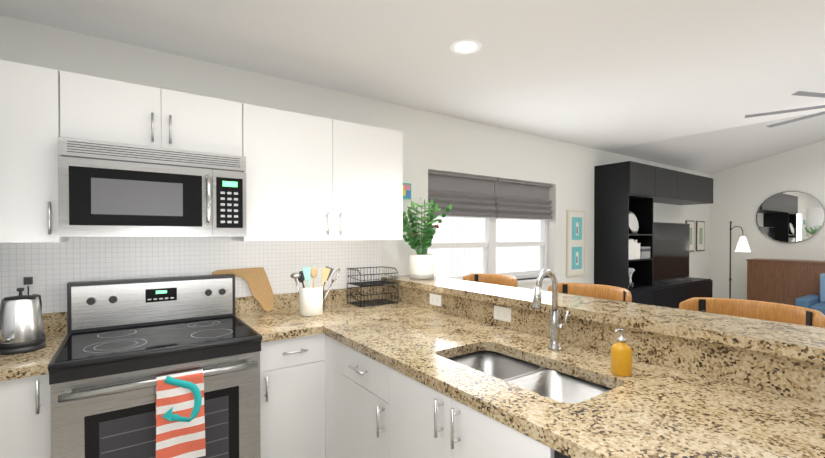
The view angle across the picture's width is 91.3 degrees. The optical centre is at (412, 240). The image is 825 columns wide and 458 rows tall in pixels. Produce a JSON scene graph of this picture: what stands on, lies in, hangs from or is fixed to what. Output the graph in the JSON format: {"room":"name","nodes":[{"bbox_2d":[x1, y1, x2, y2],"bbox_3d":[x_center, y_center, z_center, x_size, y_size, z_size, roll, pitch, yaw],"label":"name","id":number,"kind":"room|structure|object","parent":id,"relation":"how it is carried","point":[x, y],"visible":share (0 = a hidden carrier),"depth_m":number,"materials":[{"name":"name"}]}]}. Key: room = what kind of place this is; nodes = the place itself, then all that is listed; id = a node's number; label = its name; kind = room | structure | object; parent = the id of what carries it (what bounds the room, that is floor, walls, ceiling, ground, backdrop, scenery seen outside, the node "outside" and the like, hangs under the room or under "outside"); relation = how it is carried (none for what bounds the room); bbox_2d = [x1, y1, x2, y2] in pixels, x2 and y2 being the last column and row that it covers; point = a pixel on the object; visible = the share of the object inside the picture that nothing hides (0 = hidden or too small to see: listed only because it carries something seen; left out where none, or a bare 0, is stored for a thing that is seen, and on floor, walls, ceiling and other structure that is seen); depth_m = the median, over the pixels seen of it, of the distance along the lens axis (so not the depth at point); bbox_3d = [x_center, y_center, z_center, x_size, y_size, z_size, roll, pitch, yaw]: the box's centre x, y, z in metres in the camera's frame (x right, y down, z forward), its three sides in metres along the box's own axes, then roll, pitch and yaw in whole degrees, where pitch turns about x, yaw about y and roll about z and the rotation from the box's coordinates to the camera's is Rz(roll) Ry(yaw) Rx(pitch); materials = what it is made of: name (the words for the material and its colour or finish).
{"room":"kitchen","nodes":[
{"label":"kitchen","id":0,"kind":"room"},
{"bbox_2d":[0,15,709,290],"bbox_3d":[1.089,0.051,4.183,9.990,2.600,0.200,0,1,-35],"label":"wall","id":1,"kind":"structure","parent":0,"point":[438,142],"depth_m":3.27,"materials":[{"name":"white paint"}]},
{"bbox_2d":[0,60,68,242],"bbox_3d":[-1.755,-0.372,1.842,0.247,0.760,0.329,0,1,-35],"label":"upper cabinet","id":2,"kind":"object","parent":1,"relation":"attached to","point":[31,96],"depth_m":1.72,"materials":[{"name":"white wood"}]},
{"bbox_2d":[64,71,247,159],"bbox_3d":[-1.341,-0.603,2.132,0.761,0.305,0.329,0,1,-35],"label":"upper cabinet","id":3,"kind":"object","parent":1,"relation":"attached to","point":[95,108],"depth_m":1.97,"materials":[{"name":"white wood"}]},
{"bbox_2d":[58,136,246,236],"bbox_3d":[-1.301,-0.234,2.081,0.758,0.427,0.466,0,1,-35],"label":"over-the-range microwave","id":4,"kind":"object","parent":3,"relation":"attached to","point":[110,189],"visible":1,"depth_m":1.89,"materials":[{"name":"grey metal"}]},
{"bbox_2d":[0,237,380,312],"bbox_3d":[-1.099,0.165,2.511,2.095,0.380,0.006,0,1,-35],"label":"tile backsplash","id":5,"kind":"structure","parent":1,"relation":"attached to","point":[57,266],"depth_m":2.31,"materials":[{"name":"tile"}]},
{"bbox_2d":[19,273,38,294],"bbox_3d":[-1.857,0.219,1.951,0.070,0.115,0.034,0,1,-35],"label":"electrical outlet plate","id":6,"kind":"object","parent":5,"relation":"attached to","point":[31,281],"depth_m":1.96,"materials":[{"name":"white plastic"}]},
{"bbox_2d":[231,103,402,240],"bbox_3d":[-0.595,-0.382,2.662,1.059,0.760,0.329,0,1,-35],"label":"upper cabinet","id":7,"kind":"object","parent":1,"relation":"attached to","point":[312,178],"depth_m":2.48,"materials":[{"name":"white wood"}]},
{"bbox_2d":[403,183,410,198],"bbox_3d":[-0.061,-0.396,3.228,0.115,0.125,0.021,0,1,-35],"label":"picture","id":8,"kind":"object","parent":1,"relation":"attached to","point":[406,190],"visible":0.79,"depth_m":3.23,"materials":[{"name":"multicoloured paper"}]},
{"bbox_2d":[428,181,559,283],"bbox_3d":[0.807,-0.086,3.939,1.810,1.040,0.190,0,1,-35],"label":"window","id":9,"kind":"structure","parent":1,"relation":"in","point":[490,244],"depth_m":3.98,"materials":[{"name":"white plastic"}]},
{"bbox_2d":[428,170,552,220],"bbox_3d":[0.813,-0.408,3.927,1.726,0.393,0.054,0,1,-35],"label":"shades","id":10,"kind":"object","parent":9,"relation":"attached to","point":[469,196],"visible":0.79,"depth_m":3.86,"materials":[{"name":"fabric"}]},
{"bbox_2d":[566,210,584,276],"bbox_3d":[1.861,0.031,4.589,0.340,0.750,0.026,0,1,-35],"label":"picture frame","id":11,"kind":"object","parent":1,"relation":"attached to","point":[575,242],"visible":0.98,"depth_m":4.56,"materials":[{"name":"beige wood"}]},
{"bbox_2d":[685,220,693,251],"bbox_3d":[4.387,-0.069,6.376,0.290,0.490,0.022,0,1,-35],"label":"picture","id":12,"kind":"object","parent":1,"relation":"attached to","point":[691,243],"depth_m":6.38,"materials":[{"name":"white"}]},
{"bbox_2d":[695,221,704,250],"bbox_3d":[4.713,-0.072,6.607,0.310,0.490,0.022,0,1,-35],"label":"picture","id":13,"kind":"object","parent":1,"relation":"attached to","point":[700,236],"depth_m":6.59,"materials":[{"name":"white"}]},
{"bbox_2d":[0,0,824,150],"bbox_3d":[1.289,-1.831,0.812,6.450,1.560,5.900,0,1,-35],"label":"ceiling","id":14,"kind":"structure","parent":0,"point":[603,75],"depth_m":2.28,"materials":[{"name":"white paint"}]},
{"bbox_2d":[450,40,481,53],"bbox_3d":[0.294,-1.066,2.224,0.176,0.001,0.176,0,1,-35],"label":"recessed light","id":15,"kind":"object","parent":14,"relation":"in","point":[463,47],"visible":1,"depth_m":2.22,"materials":[{"name":"white plastic"}]},
{"bbox_2d":[745,91,824,127],"bbox_3d":[3.011,-0.973,2.621,1.247,0.194,1.247,0,1,-35],"label":"ceiling fan","id":16,"kind":"object","parent":14,"relation":"hanging from","point":[809,94],"visible":1,"depth_m":2.87,"materials":[{"name":"grey"}]},
{"bbox_2d":[604,111,824,174],"bbox_3d":[5.367,-1.840,3.696,3.540,1.607,5.900,0,1,-35],"label":"ceiling","id":17,"kind":"structure","parent":0,"point":[712,152],"depth_m":5.35,"materials":[{"name":"white paint"}]},
{"bbox_2d":[709,140,824,299],"bbox_3d":[6.789,-0.654,4.592,0.200,4.000,5.700,0,1,-35],"label":"wall","id":18,"kind":"structure","parent":0,"point":[742,193],"depth_m":6.39,"materials":[{"name":"white paint"}]},
{"bbox_2d":[756,191,824,242],"bbox_3d":[5.635,-0.350,6.033,0.022,0.780,0.780,0,1,-35],"label":"round mirror","id":19,"kind":"object","parent":18,"relation":"attached to","point":[790,216],"visible":0.94,"depth_m":6.01,"materials":[{"name":"grey mirror"}]},
{"bbox_3d":[2.734,1.428,1.871,9.990,0.100,5.900,0,1,-35],"label":"floor","id":20,"kind":"structure","parent":0,"visible":0},
{"bbox_2d":[0,374,51,457],"bbox_3d":[-1.672,0.942,1.738,0.248,0.874,0.618,0,1,-35],"label":"base cabinet","id":21,"kind":"object","parent":20,"relation":"on","point":[25,403],"depth_m":1.51,"materials":[{"name":"white wood"}]},
{"bbox_2d":[0,311,66,380],"bbox_3d":[-1.667,0.435,1.721,0.252,0.141,0.644,0,1,-35],"label":"countertop","id":22,"kind":"structure","parent":21,"relation":"on","point":[34,363],"depth_m":1.62,"materials":[{"name":"stone"}]},
{"bbox_2d":[0,286,45,354],"bbox_3d":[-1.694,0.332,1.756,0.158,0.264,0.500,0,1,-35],"label":"kettle","id":23,"kind":"object","parent":22,"relation":"on","point":[21,326],"visible":1,"depth_m":1.67,"materials":[{"name":"silver metal"}]},
{"bbox_2d":[48,274,262,457],"bbox_3d":[-1.206,0.792,1.957,0.761,1.168,0.700,0,1,-35],"label":"range","id":24,"kind":"object","parent":20,"relation":"on","point":[125,343],"visible":0.98,"depth_m":1.83,"materials":[{"name":"silver metal"}]},
{"bbox_2d":[156,369,205,457],"bbox_3d":[-0.977,0.740,1.699,0.182,0.375,0.053,0,1,-35],"label":"hanging towel","id":25,"kind":"object","parent":24,"relation":"hanging from","point":[180,422],"visible":0.98,"depth_m":1.68,"materials":[{"name":"orange fabric"}]},
{"bbox_2d":[260,334,323,457],"bbox_3d":[-0.799,0.935,2.355,0.354,0.874,0.618,0,1,-35],"label":"base cabinet","id":26,"kind":"object","parent":20,"relation":"on","point":[323,396],"depth_m":2.10,"materials":[{"name":"white wood"}]},
{"bbox_2d":[235,297,263,342],"bbox_3d":[-0.936,0.429,2.238,0.002,0.141,0.644,0,1,-35],"label":"countertop","id":27,"kind":"structure","parent":26,"relation":"on","point":[253,316],"depth_m":2.49,"materials":[{"name":"stone"}]},
{"bbox_2d":[212,267,273,311],"bbox_3d":[-1.041,0.314,2.497,0.353,0.284,0.052,0,1,-35],"label":"board","id":28,"kind":"object","parent":27,"relation":"on","point":[257,281],"visible":0.85,"depth_m":2.54,"materials":[{"name":"wood"}]},
{"bbox_2d":[324,334,335,457],"bbox_3d":[-0.097,0.935,2.344,0.780,0.874,0.249,0,1,-35],"label":"base cabinet","id":29,"kind":"object","parent":20,"relation":"on","point":[329,343],"depth_m":2.16,"materials":[{"name":"white wood"}]},
{"bbox_2d":[336,340,383,457],"bbox_3d":[0.100,0.939,2.049,0.800,0.874,0.461,0,1,-35],"label":"base cabinet","id":30,"kind":"object","parent":20,"relation":"on","point":[359,377],"depth_m":1.84,"materials":[{"name":"white wood"}]},
{"bbox_2d":[384,365,553,457],"bbox_3d":[0.452,0.944,1.551,0.800,0.874,0.759,0,1,-35],"label":"base cabinet","id":31,"kind":"object","parent":20,"relation":"on","point":[420,421],"depth_m":1.36,"materials":[{"name":"white wood"}]},
{"bbox_2d":[276,275,824,457],"bbox_3d":[0.576,0.403,1.607,1.145,0.206,3.419,0,1,-35],"label":"countertop","id":32,"kind":"structure","parent":31,"relation":"on","point":[697,384],"depth_m":1.37,"materials":[{"name":"stone"}]},
{"bbox_2d":[290,266,340,315],"bbox_3d":[-0.597,0.305,2.504,0.328,0.301,0.140,0,1,-35],"label":"utensil crock","id":33,"kind":"object","parent":32,"relation":"on","point":[312,298],"visible":1,"depth_m":2.44,"materials":[{"name":"white ceramic"}]},
{"bbox_2d":[347,266,397,306],"bbox_3d":[-0.287,0.325,2.901,0.306,0.251,0.215,0,1,-35],"label":"wire basket","id":34,"kind":"object","parent":32,"relation":"on","point":[370,283],"visible":1,"depth_m":2.87,"materials":[{"name":"black metal"}]},
{"bbox_2d":[403,197,451,278],"bbox_3d":[0.051,-0.021,3.050,0.408,0.608,0.426,0,1,-35],"label":"plant","id":35,"kind":"object","parent":32,"relation":"on","point":[422,265],"visible":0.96,"depth_m":2.98,"materials":[{"name":"green plant"}]},
{"bbox_2d":[430,293,440,306],"bbox_3d":[0.148,0.384,2.610,0.007,0.072,0.116,0,1,-35],"label":"electrical outlet plate","id":36,"kind":"object","parent":32,"relation":"attached to","point":[435,299],"depth_m":2.60,"materials":[{"name":"white plastic"}]},
{"bbox_2d":[494,305,510,321],"bbox_3d":[0.477,0.389,2.144,0.007,0.072,0.116,0,1,-35],"label":"electrical outlet plate","id":37,"kind":"object","parent":32,"relation":"attached to","point":[500,313],"depth_m":2.14,"materials":[{"name":"white plastic"}]},
{"bbox_2d":[447,350,611,402],"bbox_3d":[0.399,0.606,1.509,0.370,0.194,0.678,0,1,-35],"label":"sink","id":38,"kind":"object","parent":32,"relation":"in","point":[556,385],"visible":0.1,"depth_m":1.57,"materials":[{"name":"silver metal"}]},
{"bbox_2d":[532,268,568,349],"bbox_3d":[0.573,0.291,1.682,0.166,0.348,0.088,0,1,-35],"label":"faucet","id":39,"kind":"object","parent":32,"relation":"on","point":[555,325],"visible":1,"depth_m":1.71,"materials":[{"name":"silver metal"}]},
{"bbox_2d":[611,328,631,376],"bbox_3d":[0.730,0.387,1.414,0.075,0.161,0.065,0,1,-35],"label":"soap dispenser","id":40,"kind":"object","parent":32,"relation":"on","point":[621,357],"visible":1,"depth_m":1.39,"materials":[{"name":"orange"}]},
{"bbox_2d":[463,273,517,286],"bbox_3d":[0.568,0.822,3.175,0.466,1.083,0.540,0,1,-35],"label":"stool","id":41,"kind":"object","parent":20,"relation":"on","point":[504,280],"visible":0.25,"depth_m":3.35,"materials":[{"name":"brown wood"}]},
{"bbox_2d":[554,450,569,457],"bbox_3d":[0.765,0.954,0.935,0.680,0.868,0.594,0,1,-35],"label":"dishwasher","id":42,"kind":"object","parent":20,"relation":"on","point":[557,454],"visible":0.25,"depth_m":0.99,"materials":[{"name":"grey"}]},
{"bbox_2d":[548,283,631,301],"bbox_3d":[1.053,0.830,2.489,0.466,1.083,0.540,0,1,-35],"label":"stool","id":43,"kind":"object","parent":20,"relation":"on","point":[604,292],"visible":0.27,"depth_m":2.63,"materials":[{"name":"brown wood"}]},
{"bbox_2d":[594,161,712,308],"bbox_3d":[3.272,0.223,5.349,2.400,2.230,0.417,0,1,-35],"label":"entertainment center","id":44,"kind":"object","parent":20,"relation":"on","point":[623,189],"visible":0.69,"depth_m":4.79,"materials":[{"name":"black wood"}]},
{"bbox_2d":[628,211,649,287],"bbox_3d":[2.579,0.103,4.750,0.522,0.881,0.195,0,1,-35],"label":"decorations","id":45,"kind":"object","parent":44,"relation":"in","point":[636,251],"visible":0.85,"depth_m":4.64,"materials":[{"name":"white ceramic"}]},
{"bbox_2d":[653,222,691,284],"bbox_3d":[3.507,0.163,5.484,1.200,0.803,0.234,0,1,-35],"label":"screen","id":46,"kind":"object","parent":44,"relation":"on","point":[671,251],"visible":0.79,"depth_m":5.47,"materials":[{"name":"black plastic"}]},
{"bbox_2d":[729,221,750,298],"bbox_3d":[4.980,0.515,6.229,0.260,1.624,0.380,0,1,-35],"label":"floor lamp","id":47,"kind":"object","parent":20,"relation":"on","point":[742,245],"visible":0.71,"depth_m":6.14,"materials":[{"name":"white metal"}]},
{"bbox_2d":[679,297,824,327],"bbox_3d":[1.509,0.837,1.844,0.466,1.083,0.540,0,1,-35],"label":"stool","id":48,"kind":"object","parent":20,"relation":"on","point":[777,312],"visible":0.33,"depth_m":1.96,"materials":[{"name":"brown wood"}]},
{"bbox_2d":[746,258,824,305],"bbox_3d":[6.328,0.823,4.687,0.459,1.045,3.800,0,1,-35],"label":"sideboard","id":49,"kind":"object","parent":20,"relation":"on","point":[785,281],"visible":0.58,"depth_m":5.78,"materials":[{"name":"brown wood"}]},
{"bbox_2d":[795,273,824,315],"bbox_3d":[5.731,0.897,4.499,0.705,0.900,2.040,0,1,-35],"label":"sofa","id":50,"kind":"object","parent":20,"relation":"on","point":[814,302],"visible":0.23,"depth_m":5.14,"materials":[{"name":"blue fabric"}]},
{"label":"outside","id":51,"kind":"structure","parent":0,"visible":0},
{"bbox_2d":[428,217,539,276],"bbox_3d":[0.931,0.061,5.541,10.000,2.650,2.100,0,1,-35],"label":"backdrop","id":52,"kind":"structure","parent":51,"point":[450,262],"depth_m":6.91,"materials":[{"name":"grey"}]}
]}

